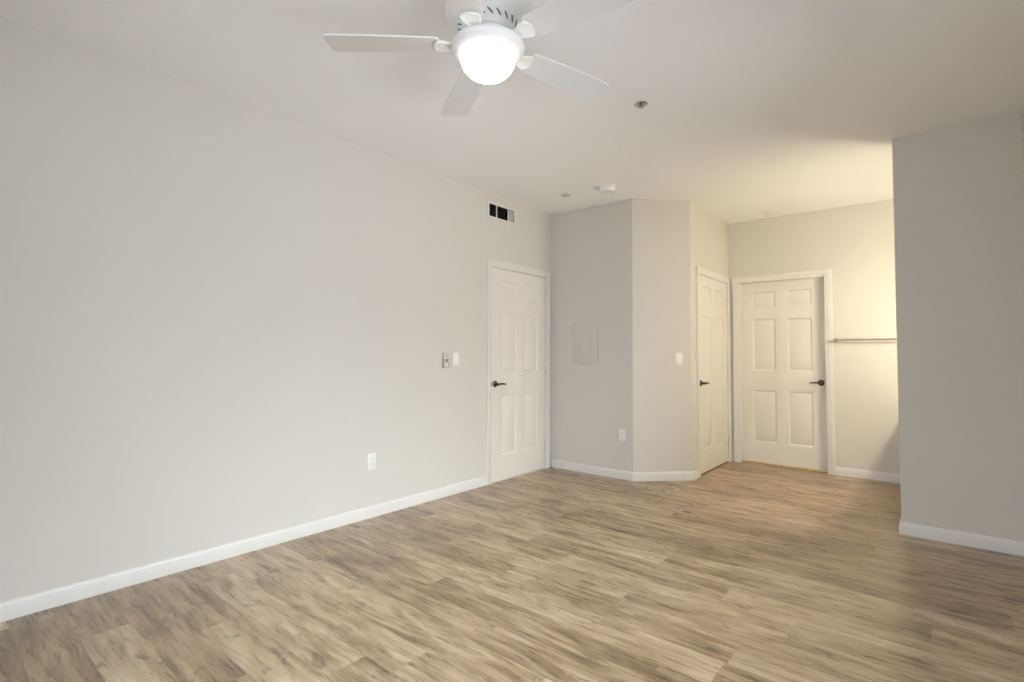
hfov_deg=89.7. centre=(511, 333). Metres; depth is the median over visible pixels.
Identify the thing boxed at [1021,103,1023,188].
wall
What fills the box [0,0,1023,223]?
ceiling
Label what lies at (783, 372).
door
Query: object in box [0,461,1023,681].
floor
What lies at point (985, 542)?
baseboard
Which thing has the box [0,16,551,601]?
wall
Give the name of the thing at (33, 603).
baseboard
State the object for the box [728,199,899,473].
wall
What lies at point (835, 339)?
towel bar
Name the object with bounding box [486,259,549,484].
door
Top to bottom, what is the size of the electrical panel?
0.412 m
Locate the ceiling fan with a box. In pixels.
[323,0,634,115]
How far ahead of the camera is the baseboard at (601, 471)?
4.99 m
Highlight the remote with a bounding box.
[442,352,448,367]
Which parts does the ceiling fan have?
blade, blade, blade, lamp shade, blade, blade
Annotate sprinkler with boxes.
[634,101,647,108]
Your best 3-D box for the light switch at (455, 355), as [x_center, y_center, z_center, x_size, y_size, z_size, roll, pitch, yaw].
[-0.486,0.227,4.497,0.011,0.118,0.073,-2,-3,40]
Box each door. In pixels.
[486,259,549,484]
[696,266,731,477]
[732,269,834,474]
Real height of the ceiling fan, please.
0.398 m
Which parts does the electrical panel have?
panel door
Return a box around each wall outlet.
[367,453,375,469]
[619,429,625,440]
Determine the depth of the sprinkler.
3.13 m
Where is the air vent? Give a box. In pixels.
[487,201,515,224]
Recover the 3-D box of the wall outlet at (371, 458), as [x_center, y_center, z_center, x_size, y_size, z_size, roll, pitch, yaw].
[-1.040,0.949,3.812,0.008,0.118,0.073,-2,-3,40]
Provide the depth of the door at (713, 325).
5.51 m
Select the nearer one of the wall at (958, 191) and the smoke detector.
the wall at (958, 191)
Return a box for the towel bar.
[833,338,896,341]
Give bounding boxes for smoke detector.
[598,184,615,193]
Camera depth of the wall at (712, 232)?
5.57 m
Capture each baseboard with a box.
[0,476,486,621]
[552,459,698,480]
[835,466,899,483]
[899,518,1023,555]
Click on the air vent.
(496, 211)
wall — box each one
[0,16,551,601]
[551,198,697,471]
[697,205,728,277]
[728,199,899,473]
[892,111,1023,541]
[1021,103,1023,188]
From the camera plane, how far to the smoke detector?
4.65 m
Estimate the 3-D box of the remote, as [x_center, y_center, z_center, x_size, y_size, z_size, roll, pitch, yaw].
[-0.565,0.226,4.391,0.027,0.132,0.060,-2,-3,40]
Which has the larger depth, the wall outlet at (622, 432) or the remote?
the wall outlet at (622, 432)
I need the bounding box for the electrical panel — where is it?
[573,323,597,362]
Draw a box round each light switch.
[453,352,458,365]
[675,353,682,364]
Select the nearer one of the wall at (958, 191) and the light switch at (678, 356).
the wall at (958, 191)
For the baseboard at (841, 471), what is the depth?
5.05 m
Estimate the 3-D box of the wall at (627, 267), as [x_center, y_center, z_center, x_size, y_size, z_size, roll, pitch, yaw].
[1.044,0.060,5.296,1.638,2.740,0.489,-1,-2,21]

